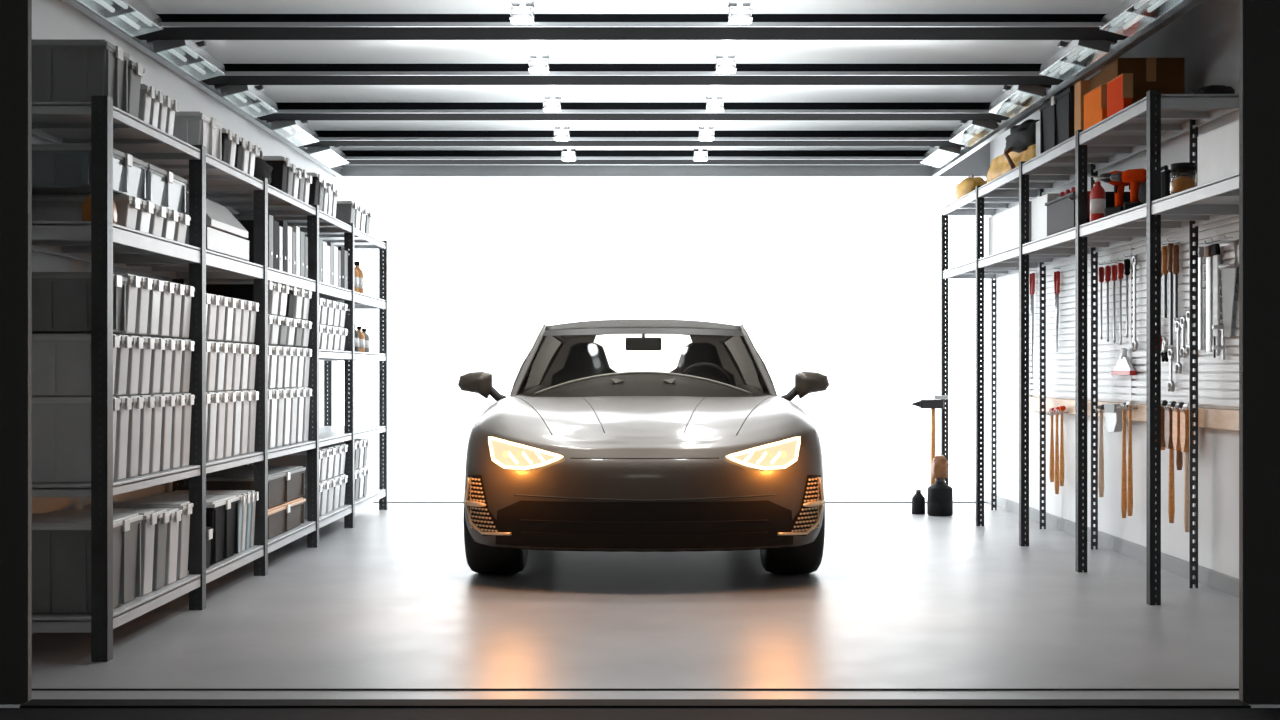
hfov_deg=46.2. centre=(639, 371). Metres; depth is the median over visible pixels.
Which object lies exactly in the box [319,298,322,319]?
storage bin
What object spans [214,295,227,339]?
storage bin
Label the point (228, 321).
storage bin
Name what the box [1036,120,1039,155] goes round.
box
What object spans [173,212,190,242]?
storage bin
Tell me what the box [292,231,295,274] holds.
binder
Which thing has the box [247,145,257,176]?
storage bin
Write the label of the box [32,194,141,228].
storage bin
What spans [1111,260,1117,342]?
screwdriver
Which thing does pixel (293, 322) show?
storage bin
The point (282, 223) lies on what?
binder
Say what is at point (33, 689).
trim
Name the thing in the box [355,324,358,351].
bottle
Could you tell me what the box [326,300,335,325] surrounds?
storage bin
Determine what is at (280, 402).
storage bin
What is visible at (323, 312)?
storage bin
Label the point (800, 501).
vent
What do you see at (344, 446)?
storage bin
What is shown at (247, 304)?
storage bin
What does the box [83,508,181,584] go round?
storage bin
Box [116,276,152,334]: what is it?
storage bin
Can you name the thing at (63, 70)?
storage bin
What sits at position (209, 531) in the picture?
storage bin
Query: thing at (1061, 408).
hammer
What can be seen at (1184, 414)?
hammer
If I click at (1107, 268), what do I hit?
screwdriver
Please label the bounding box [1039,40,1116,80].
lamp
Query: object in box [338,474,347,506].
storage bin
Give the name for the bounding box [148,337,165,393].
storage bin
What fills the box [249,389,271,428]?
storage bin
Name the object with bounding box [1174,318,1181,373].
wrench
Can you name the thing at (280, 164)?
storage bin
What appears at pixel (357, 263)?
bottle
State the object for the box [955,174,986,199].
tool bag
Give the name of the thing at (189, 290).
storage bin
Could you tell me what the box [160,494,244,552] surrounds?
storage bin
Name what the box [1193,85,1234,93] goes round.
folded cloth
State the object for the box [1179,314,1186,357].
wrench
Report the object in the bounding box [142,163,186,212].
storage bin
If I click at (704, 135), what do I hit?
ceiling spotlight
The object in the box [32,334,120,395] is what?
storage bin
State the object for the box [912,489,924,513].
bottle
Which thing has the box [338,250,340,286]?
binder
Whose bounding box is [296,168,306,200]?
storage bin
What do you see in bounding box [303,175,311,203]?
storage bin
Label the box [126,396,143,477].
storage bin
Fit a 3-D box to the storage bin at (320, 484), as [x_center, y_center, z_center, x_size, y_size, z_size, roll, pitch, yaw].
[-2.220,0.807,9.400,0.448,0.215,0.190,0,0,0]
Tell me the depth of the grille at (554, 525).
7.26 m
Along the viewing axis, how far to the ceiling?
8.08 m
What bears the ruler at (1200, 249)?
hanging from the panel
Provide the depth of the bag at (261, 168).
8.08 m
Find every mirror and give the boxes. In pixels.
[458,371,491,398]
[625,334,661,350]
[795,371,829,398]
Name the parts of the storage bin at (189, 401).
lid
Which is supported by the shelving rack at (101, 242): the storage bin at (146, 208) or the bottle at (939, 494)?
the storage bin at (146, 208)
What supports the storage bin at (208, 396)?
on the shelving rack at (101, 242)
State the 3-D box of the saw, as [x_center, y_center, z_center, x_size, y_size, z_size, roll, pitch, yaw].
[2.826,-0.410,7.210,0.045,0.493,0.203,0,0,0]
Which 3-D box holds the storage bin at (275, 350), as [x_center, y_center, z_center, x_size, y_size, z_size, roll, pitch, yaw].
[-2.220,-0.027,8.269,0.448,0.236,0.156,0,0,0]
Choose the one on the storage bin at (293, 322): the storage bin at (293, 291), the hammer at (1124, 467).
the storage bin at (293, 291)
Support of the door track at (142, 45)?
attached to the ceiling
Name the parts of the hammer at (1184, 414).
handle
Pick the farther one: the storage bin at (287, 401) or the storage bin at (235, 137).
the storage bin at (287, 401)
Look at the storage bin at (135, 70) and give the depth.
5.96 m
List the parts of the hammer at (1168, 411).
handle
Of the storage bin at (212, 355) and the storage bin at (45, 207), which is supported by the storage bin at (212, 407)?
the storage bin at (212, 355)
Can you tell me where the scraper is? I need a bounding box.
[1111,348,1135,374]
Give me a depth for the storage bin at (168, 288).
6.37 m
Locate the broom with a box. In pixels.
[931,455,948,478]
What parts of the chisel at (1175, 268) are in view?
handle, blade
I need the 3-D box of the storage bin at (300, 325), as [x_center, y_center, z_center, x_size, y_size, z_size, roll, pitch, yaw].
[-2.220,-0.233,8.890,0.448,0.160,0.183,0,0,0]
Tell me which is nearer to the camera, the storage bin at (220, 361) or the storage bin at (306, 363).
the storage bin at (220, 361)
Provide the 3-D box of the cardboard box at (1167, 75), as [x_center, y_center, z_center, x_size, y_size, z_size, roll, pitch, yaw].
[2.590,-1.441,7.740,0.340,0.303,0.283,0,0,0]
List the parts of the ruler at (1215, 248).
blade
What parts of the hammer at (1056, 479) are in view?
handle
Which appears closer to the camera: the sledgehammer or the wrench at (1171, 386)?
the wrench at (1171, 386)
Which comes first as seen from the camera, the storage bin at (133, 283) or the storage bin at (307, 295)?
the storage bin at (133, 283)
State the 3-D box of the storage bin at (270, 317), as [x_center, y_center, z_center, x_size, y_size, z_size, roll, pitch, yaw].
[-2.220,-0.233,8.117,0.448,0.160,0.183,0,0,0]
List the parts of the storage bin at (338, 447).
lid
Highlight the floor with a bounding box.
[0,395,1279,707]
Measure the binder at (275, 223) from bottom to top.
0.270 m
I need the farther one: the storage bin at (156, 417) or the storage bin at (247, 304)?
the storage bin at (247, 304)
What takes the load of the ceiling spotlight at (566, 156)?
attached to the ceiling
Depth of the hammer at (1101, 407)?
9.09 m
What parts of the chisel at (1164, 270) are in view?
handle, blade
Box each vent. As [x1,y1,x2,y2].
[464,475,511,535]
[611,378,675,382]
[777,475,824,535]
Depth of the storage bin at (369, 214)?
11.12 m
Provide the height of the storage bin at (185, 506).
0.335 m
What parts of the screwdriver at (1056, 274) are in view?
blade, blade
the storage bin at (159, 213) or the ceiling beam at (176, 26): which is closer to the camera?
the storage bin at (159, 213)
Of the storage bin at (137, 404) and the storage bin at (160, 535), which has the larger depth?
the storage bin at (160, 535)
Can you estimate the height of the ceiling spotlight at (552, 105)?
0.104 m
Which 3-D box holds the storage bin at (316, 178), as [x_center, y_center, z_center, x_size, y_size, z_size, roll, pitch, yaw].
[-2.220,-1.125,9.370,0.448,0.230,0.130,0,0,0]
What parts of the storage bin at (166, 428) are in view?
lid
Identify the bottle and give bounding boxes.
[355,261,363,293]
[355,268,358,291]
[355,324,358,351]
[357,326,364,351]
[362,328,369,352]
[912,489,924,513]
[1090,177,1105,221]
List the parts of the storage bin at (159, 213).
lid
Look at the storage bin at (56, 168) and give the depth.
5.70 m
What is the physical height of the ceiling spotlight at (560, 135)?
0.104 m
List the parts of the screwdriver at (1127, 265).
handle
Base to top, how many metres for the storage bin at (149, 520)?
0.340 m
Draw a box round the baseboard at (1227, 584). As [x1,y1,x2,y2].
[987,493,1238,597]
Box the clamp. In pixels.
[1212,320,1224,359]
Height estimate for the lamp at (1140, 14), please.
0.127 m
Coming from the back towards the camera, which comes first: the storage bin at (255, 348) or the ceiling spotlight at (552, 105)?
the ceiling spotlight at (552, 105)
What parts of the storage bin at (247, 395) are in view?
lid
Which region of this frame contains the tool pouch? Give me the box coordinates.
[1104,404,1121,431]
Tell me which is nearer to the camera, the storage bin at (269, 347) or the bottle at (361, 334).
the storage bin at (269, 347)
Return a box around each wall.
[32,0,337,513]
[334,142,989,178]
[986,0,1238,578]
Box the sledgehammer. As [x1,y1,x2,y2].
[911,395,948,484]
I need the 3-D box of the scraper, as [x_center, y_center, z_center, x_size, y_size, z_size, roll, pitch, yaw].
[2.826,-0.061,8.754,0.045,0.158,0.340,0,0,0]
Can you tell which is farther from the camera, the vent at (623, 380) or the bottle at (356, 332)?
the bottle at (356, 332)
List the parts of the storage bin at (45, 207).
lid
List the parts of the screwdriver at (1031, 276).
blade, blade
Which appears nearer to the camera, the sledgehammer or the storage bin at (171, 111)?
the storage bin at (171, 111)
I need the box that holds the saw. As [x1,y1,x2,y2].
[1218,235,1238,337]
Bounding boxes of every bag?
[81,195,116,223]
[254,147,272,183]
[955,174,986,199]
[986,119,1038,181]
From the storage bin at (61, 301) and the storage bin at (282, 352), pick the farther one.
the storage bin at (282, 352)
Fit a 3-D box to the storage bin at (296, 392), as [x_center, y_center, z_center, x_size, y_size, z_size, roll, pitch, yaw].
[-2.220,0.258,8.766,0.448,0.325,0.156,0,0,0]
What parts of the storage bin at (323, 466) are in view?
lid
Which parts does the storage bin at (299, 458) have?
lid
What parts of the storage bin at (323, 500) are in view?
lid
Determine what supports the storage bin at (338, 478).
on the shelving rack at (101, 242)
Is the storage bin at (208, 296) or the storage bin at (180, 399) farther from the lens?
the storage bin at (208, 296)
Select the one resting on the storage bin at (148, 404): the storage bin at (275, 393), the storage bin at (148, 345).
the storage bin at (148, 345)
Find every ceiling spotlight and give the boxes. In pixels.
[509,0,534,24]
[528,52,549,73]
[543,94,560,111]
[554,124,569,140]
[561,146,575,160]
[693,146,707,160]
[698,124,714,140]
[706,94,723,111]
[715,52,736,73]
[728,0,752,24]
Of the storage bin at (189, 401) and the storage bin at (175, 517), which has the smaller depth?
the storage bin at (175, 517)
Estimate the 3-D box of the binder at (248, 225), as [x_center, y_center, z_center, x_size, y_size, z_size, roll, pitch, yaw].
[-2.160,-0.690,8.088,0.303,0.250,0.075,0,0,0]
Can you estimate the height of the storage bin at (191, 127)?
0.190 m
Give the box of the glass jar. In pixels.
[1170,162,1196,194]
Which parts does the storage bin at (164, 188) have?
lid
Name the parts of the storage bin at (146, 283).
lid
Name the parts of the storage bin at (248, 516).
lid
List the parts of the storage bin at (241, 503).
lid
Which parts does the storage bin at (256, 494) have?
lid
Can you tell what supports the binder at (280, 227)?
on the shelving rack at (101, 242)
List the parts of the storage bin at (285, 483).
lid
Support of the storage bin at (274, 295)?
on the storage bin at (274, 328)
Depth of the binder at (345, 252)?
10.25 m
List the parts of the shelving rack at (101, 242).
post, shelf, shelf, shelf, shelf, post, shelf, post, shelf, shelf, shelf, shelf, shelf, post, shelf, shelf, shelf, post, shelf, post, shelf, shelf, shelf, shelf, post, shelf, shelf, shelf, shelf, post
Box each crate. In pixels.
[1039,86,1073,153]
[1045,191,1130,235]
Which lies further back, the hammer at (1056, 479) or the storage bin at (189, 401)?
the hammer at (1056, 479)
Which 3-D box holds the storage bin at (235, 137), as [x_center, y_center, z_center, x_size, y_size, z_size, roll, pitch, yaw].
[-2.220,-1.097,7.446,0.448,0.175,0.114,0,0,0]
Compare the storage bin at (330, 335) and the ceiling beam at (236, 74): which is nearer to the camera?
the ceiling beam at (236, 74)
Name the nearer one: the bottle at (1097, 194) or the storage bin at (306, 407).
the bottle at (1097, 194)
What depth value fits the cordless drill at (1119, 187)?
7.64 m
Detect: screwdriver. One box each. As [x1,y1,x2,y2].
[1029,270,1034,377]
[1054,267,1059,351]
[1098,262,1104,339]
[1104,261,1110,341]
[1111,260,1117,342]
[1117,258,1123,344]
[1123,254,1130,337]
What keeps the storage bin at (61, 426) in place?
on the shelving rack at (101, 242)
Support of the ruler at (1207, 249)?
hanging from the panel
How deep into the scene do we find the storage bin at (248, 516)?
7.72 m
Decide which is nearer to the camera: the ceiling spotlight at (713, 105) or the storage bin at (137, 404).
the storage bin at (137, 404)
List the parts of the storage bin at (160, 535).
lid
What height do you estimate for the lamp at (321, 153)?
0.127 m
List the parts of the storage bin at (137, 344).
lid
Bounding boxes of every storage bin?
[32,39,128,111]
[32,144,147,198]
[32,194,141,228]
[32,272,127,332]
[32,274,141,333]
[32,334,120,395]
[32,396,132,479]
[32,397,120,482]
[32,513,142,613]
[47,510,158,595]
[69,509,170,589]
[83,501,192,579]
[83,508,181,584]
[113,395,154,474]
[114,335,132,394]
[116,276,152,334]
[126,335,143,394]
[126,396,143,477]
[127,59,144,117]
[132,278,163,335]
[135,199,154,232]
[135,495,239,564]
[136,394,175,470]
[138,84,154,123]
[138,336,154,393]
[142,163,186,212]
[145,282,184,336]
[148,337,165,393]
[149,90,162,127]
[149,203,167,236]
[149,395,165,472]
[157,95,170,131]
[157,280,174,335]
[158,393,194,466]
[159,284,194,337]
[159,338,175,392]
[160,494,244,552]
[161,208,179,239]
[164,493,249,551]
[165,99,177,135]
[168,492,253,549]
[169,339,185,392]
[170,394,185,468]
[172,293,210,338]
[173,111,222,159]
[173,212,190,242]
[173,490,258,547]
[179,339,194,392]
[183,392,210,438]
[184,279,273,312]
[187,294,219,339]
[188,466,305,508]
[188,527,213,570]
[206,297,236,340]
[206,341,210,374]
[206,341,219,390]
[206,391,236,457]
[206,392,219,460]
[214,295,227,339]
[214,342,227,390]
[214,392,227,459]
[215,298,243,341]
[222,128,231,162]
[222,342,236,390]
[227,390,251,454]
[228,133,238,165]
[229,301,258,342]
[231,343,243,389]
[231,391,243,455]
[234,137,245,169]
[239,300,251,341]
[239,343,251,389]
[241,141,251,172]
[243,314,273,343]
[246,344,258,389]
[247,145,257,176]
[247,390,258,452]
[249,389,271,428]
[249,450,322,483]
[257,156,289,192]
[268,282,281,314]
[268,315,281,344]
[268,345,271,373]
[268,345,279,388]
[268,389,279,448]
[268,497,305,538]
[271,318,297,345]
[272,388,292,445]
[275,284,289,315]
[275,346,286,387]
[275,389,286,446]
[276,316,289,344]
[282,286,297,317]
[282,347,292,387]
[284,320,311,346]
[286,163,295,195]
[289,347,299,387]
[289,388,299,443]
[292,170,300,197]
[293,287,304,318]
[293,319,304,345]
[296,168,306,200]
[296,347,305,386]
[296,388,305,442]
[299,324,322,347]
[301,289,311,319]
[301,483,322,518]
[302,348,311,386]
[302,388,311,441]
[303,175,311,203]
[307,172,320,204]
[318,180,325,210]
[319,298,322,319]
[319,298,329,324]
[319,325,329,348]
[319,447,335,478]
[319,448,329,480]
[319,480,329,515]
[322,186,330,213]
[322,445,341,476]
[326,183,334,215]
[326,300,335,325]
[326,326,335,349]
[326,478,335,512]
[331,190,338,217]
[331,444,347,474]
[332,301,341,326]
[332,327,341,349]
[332,476,341,509]
[336,200,357,222]
[338,302,347,327]
[338,328,347,350]
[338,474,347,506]
[354,205,362,229]
[355,439,365,467]
[355,440,360,469]
[355,469,360,499]
[356,438,369,466]
[358,468,365,498]
[359,208,367,231]
[361,466,369,496]
[364,211,372,234]
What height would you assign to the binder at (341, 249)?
0.280 m
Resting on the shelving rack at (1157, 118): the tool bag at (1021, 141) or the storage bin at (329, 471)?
the tool bag at (1021, 141)
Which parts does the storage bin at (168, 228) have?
lid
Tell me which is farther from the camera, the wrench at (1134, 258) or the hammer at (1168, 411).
the wrench at (1134, 258)
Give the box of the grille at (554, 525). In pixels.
[496,500,792,551]
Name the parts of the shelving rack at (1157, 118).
post, post, shelf, shelf, post, post, shelf, shelf, post, post, shelf, shelf, post, post, shelf, shelf, post, shelf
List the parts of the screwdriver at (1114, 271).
handle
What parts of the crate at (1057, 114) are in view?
lid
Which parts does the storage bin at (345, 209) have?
lid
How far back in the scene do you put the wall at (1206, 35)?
8.55 m
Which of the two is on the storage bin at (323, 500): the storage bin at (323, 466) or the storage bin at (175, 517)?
the storage bin at (323, 466)
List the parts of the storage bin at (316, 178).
lid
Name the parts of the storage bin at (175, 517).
lid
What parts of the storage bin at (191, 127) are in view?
lid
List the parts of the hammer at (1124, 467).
handle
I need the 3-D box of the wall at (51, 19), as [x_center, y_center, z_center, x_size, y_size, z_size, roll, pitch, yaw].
[-2.580,-0.575,8.700,0.120,3.310,7.600,0,0,0]
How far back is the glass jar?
6.64 m
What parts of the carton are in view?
raised lid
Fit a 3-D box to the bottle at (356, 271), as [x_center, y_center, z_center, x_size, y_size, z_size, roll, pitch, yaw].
[-2.060,-0.680,10.740,0.091,0.230,0.091,0,0,0]
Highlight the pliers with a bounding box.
[1161,334,1168,361]
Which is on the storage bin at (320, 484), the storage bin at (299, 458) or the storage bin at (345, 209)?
the storage bin at (299, 458)
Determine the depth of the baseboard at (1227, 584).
8.70 m
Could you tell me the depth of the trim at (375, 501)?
12.37 m
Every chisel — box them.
[1161,242,1168,317]
[1167,239,1174,344]
[1172,241,1179,317]
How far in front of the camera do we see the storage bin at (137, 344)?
5.98 m
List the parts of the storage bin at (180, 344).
lid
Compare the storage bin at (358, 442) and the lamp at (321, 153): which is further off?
the lamp at (321, 153)
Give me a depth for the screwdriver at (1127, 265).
8.70 m
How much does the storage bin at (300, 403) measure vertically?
0.325 m
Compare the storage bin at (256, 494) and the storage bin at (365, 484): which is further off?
the storage bin at (365, 484)
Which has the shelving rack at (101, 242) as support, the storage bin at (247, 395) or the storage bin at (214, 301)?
the storage bin at (247, 395)
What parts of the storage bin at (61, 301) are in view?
lid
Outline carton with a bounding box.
[183,191,248,260]
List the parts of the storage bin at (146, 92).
lid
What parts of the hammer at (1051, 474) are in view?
handle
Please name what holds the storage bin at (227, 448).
on the shelving rack at (101, 242)
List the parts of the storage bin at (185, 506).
lid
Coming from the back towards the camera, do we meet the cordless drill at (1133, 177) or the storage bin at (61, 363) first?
the cordless drill at (1133, 177)
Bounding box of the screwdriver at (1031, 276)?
[1029,270,1034,377]
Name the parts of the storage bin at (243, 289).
lid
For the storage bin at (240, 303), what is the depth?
7.51 m
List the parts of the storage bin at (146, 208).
lid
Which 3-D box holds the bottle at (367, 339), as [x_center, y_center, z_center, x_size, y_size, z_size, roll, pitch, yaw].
[-2.060,-0.235,11.200,0.085,0.180,0.085,0,0,0]
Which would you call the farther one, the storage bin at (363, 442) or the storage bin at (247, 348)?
the storage bin at (363, 442)
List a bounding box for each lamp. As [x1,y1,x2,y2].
[76,0,163,36]
[146,40,225,80]
[214,85,278,117]
[266,120,318,146]
[304,146,348,167]
[920,146,964,167]
[949,120,1001,146]
[988,85,1051,117]
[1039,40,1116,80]
[1099,0,1184,36]
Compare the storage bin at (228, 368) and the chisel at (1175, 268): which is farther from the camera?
the chisel at (1175, 268)
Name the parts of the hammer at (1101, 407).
handle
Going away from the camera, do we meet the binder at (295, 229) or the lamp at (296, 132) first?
the binder at (295, 229)
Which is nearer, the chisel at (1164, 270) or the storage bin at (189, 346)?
the storage bin at (189, 346)
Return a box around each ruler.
[1198,243,1203,349]
[1204,241,1212,351]
[1211,238,1219,355]
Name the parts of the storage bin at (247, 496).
lid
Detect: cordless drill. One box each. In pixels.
[1056,191,1090,222]
[1088,171,1128,216]
[1096,168,1145,209]
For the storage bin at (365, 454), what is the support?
on the storage bin at (365, 484)
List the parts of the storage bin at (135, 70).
lid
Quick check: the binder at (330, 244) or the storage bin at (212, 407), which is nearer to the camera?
the storage bin at (212, 407)
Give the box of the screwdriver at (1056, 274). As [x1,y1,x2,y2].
[1054,267,1059,351]
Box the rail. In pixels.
[1029,397,1238,430]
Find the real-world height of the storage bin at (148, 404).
0.325 m
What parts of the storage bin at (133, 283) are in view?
lid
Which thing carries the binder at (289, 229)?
on the shelving rack at (101, 242)
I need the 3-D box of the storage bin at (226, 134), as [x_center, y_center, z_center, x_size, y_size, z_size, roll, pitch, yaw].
[-2.220,-1.097,7.322,0.448,0.175,0.114,0,0,0]
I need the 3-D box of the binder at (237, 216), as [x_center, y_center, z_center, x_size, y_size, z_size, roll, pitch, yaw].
[-2.160,-0.710,8.184,0.303,0.290,0.095,0,0,0]
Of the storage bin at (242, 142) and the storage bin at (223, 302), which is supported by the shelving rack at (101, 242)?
the storage bin at (242, 142)
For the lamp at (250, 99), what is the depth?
8.88 m
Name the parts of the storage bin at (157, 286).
lid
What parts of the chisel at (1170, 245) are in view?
handle, blade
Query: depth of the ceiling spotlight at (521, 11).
6.77 m
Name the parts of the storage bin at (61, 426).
lid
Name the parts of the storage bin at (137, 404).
lid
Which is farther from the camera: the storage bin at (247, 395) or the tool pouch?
the tool pouch
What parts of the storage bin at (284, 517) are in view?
lid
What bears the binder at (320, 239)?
on the shelving rack at (101, 242)
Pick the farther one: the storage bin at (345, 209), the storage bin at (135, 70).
the storage bin at (345, 209)
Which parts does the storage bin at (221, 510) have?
lid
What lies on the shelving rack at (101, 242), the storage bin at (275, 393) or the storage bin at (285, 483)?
the storage bin at (275, 393)
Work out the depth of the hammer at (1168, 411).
7.89 m
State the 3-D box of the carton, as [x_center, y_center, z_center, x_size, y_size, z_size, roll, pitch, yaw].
[-2.200,-0.711,7.340,0.400,0.292,0.760,0,0,0]
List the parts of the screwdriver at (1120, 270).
handle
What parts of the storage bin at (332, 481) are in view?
lid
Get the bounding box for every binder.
[232,214,272,267]
[238,220,268,266]
[273,220,278,269]
[275,220,286,271]
[279,226,282,270]
[287,226,291,273]
[289,226,299,275]
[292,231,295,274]
[300,231,304,276]
[305,237,307,277]
[319,237,322,281]
[323,242,326,282]
[326,242,333,284]
[327,245,329,283]
[334,246,337,286]
[338,247,343,287]
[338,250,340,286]
[344,250,347,288]
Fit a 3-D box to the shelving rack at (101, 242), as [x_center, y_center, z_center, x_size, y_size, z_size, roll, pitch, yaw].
[-2.230,0.025,8.700,0.490,2.110,6.220,0,0,0]
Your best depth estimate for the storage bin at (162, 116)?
6.34 m
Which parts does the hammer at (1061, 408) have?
handle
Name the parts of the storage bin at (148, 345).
lid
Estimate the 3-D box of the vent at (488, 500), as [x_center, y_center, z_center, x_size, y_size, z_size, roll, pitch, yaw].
[-0.757,0.663,7.449,0.258,0.307,0.222,0,0,0]
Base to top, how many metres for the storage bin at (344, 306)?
0.165 m
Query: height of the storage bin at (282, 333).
0.160 m
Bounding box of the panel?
[1029,216,1238,409]
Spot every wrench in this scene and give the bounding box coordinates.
[1130,253,1137,349]
[1166,346,1174,391]
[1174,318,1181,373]
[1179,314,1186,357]
[1185,308,1188,355]
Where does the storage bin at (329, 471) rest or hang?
on the storage bin at (332, 481)
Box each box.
[988,201,1030,255]
[1031,193,1059,240]
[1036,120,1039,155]
[1074,80,1088,135]
[1083,84,1106,129]
[1089,72,1100,91]
[1101,58,1184,103]
[1106,73,1132,117]
[1197,120,1238,185]
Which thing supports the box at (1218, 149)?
on the shelving rack at (1157, 118)
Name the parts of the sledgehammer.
handle, head plate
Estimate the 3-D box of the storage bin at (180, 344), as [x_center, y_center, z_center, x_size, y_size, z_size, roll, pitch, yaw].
[-2.220,-0.027,6.554,0.448,0.236,0.128,0,0,0]
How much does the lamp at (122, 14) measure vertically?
0.127 m
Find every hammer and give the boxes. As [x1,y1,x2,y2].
[1046,408,1054,481]
[1051,407,1059,493]
[1056,406,1067,485]
[1095,404,1104,496]
[1117,402,1127,517]
[1123,400,1136,515]
[1161,400,1168,449]
[1164,401,1176,522]
[1171,402,1184,469]
[1179,403,1193,531]
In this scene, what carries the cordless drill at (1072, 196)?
on the shelving rack at (1157, 118)
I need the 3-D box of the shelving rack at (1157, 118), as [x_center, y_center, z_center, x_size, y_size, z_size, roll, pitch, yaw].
[2.574,-0.113,8.445,0.427,2.385,6.650,0,0,0]
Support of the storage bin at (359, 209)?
on the shelving rack at (101, 242)
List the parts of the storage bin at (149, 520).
lid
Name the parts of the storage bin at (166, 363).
lid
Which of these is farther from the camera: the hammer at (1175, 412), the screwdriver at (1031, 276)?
the screwdriver at (1031, 276)
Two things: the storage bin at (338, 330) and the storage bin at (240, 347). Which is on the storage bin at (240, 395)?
the storage bin at (240, 347)
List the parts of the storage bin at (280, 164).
lid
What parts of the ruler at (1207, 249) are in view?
blade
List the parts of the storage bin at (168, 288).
lid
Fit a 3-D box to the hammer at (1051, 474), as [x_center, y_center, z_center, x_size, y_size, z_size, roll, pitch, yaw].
[2.799,0.494,10.191,0.068,0.506,0.085,0,0,0]
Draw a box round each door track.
[64,0,342,176]
[931,0,1204,176]
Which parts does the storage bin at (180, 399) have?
lid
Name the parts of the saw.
saw handle, saw blade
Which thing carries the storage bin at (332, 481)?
on the shelving rack at (101, 242)
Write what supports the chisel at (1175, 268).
hanging from the panel
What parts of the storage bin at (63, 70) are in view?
lid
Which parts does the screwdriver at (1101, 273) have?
handle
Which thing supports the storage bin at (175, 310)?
on the storage bin at (180, 344)
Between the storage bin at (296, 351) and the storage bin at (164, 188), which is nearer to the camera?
the storage bin at (164, 188)
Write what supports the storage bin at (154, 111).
on the shelving rack at (101, 242)
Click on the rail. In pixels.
(1225, 419)
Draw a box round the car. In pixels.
[458,319,829,573]
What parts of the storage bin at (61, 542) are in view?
lid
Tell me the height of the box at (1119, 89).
0.176 m
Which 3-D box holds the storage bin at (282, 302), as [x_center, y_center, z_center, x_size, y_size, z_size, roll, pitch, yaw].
[-2.220,-0.407,8.503,0.448,0.180,0.183,0,0,0]
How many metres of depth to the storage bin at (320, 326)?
9.40 m
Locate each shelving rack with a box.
[32,96,387,661]
[941,90,1238,604]
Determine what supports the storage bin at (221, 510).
on the shelving rack at (101, 242)
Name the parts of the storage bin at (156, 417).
lid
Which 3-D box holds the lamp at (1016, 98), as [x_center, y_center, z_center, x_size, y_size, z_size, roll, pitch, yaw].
[2.247,-1.633,8.910,0.202,0.127,0.740,0,0,0]
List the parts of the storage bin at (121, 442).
lid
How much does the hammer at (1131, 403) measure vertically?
0.662 m
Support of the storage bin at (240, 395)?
on the shelving rack at (101, 242)
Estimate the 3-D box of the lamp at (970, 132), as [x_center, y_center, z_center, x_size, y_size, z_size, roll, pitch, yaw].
[2.247,-1.633,10.090,0.202,0.127,0.740,0,0,0]
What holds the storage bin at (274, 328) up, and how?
on the storage bin at (275, 350)
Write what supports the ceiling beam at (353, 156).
attached to the ceiling
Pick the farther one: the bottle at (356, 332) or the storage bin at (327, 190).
the bottle at (356, 332)
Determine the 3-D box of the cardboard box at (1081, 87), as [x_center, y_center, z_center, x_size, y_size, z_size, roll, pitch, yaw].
[2.570,-1.440,8.230,0.340,0.301,0.123,0,0,0]
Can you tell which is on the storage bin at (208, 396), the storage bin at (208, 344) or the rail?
the storage bin at (208, 344)
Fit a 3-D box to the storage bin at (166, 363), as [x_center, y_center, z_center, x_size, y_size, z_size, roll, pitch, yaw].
[-2.220,-0.027,6.416,0.448,0.236,0.128,0,0,0]
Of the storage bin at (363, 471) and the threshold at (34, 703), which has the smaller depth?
the threshold at (34, 703)
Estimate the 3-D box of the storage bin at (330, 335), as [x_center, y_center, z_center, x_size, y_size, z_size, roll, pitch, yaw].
[-2.220,-0.223,9.800,0.448,0.155,0.190,0,0,0]
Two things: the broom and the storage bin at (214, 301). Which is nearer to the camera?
the storage bin at (214, 301)
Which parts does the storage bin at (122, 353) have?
lid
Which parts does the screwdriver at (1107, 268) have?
handle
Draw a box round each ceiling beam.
[129,14,1133,39]
[201,64,1063,84]
[257,102,1009,119]
[303,131,965,145]
[326,150,942,163]
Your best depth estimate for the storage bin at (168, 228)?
6.42 m
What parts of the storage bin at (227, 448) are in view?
lid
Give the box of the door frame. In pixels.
[0,0,1279,704]
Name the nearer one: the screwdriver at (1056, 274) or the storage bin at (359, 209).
the screwdriver at (1056, 274)
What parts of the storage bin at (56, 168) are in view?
lid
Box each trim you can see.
[0,708,1279,719]
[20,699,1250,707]
[32,688,1238,690]
[373,501,986,502]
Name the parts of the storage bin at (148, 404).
lid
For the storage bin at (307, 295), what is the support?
on the storage bin at (307, 326)
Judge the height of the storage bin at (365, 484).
0.215 m
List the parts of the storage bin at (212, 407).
lid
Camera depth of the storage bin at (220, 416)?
7.21 m
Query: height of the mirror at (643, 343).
0.120 m
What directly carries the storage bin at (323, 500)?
on the shelving rack at (101, 242)
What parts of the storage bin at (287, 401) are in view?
lid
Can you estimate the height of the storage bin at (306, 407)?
0.325 m
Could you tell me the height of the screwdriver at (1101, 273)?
0.476 m
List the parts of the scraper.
scraper plate, handle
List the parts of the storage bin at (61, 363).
lid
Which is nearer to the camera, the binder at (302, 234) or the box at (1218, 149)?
the box at (1218, 149)
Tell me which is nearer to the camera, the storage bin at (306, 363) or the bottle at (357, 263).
the storage bin at (306, 363)
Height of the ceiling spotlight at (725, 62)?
0.104 m
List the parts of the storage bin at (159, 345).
lid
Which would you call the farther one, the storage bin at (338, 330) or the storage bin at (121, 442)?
the storage bin at (338, 330)
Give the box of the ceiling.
[138,0,1124,164]
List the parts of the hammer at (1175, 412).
handle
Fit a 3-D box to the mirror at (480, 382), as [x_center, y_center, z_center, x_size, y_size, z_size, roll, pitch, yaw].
[-1.008,0.079,9.140,0.210,0.173,0.160,0,0,0]
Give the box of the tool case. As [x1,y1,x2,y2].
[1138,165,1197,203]
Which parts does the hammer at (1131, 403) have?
handle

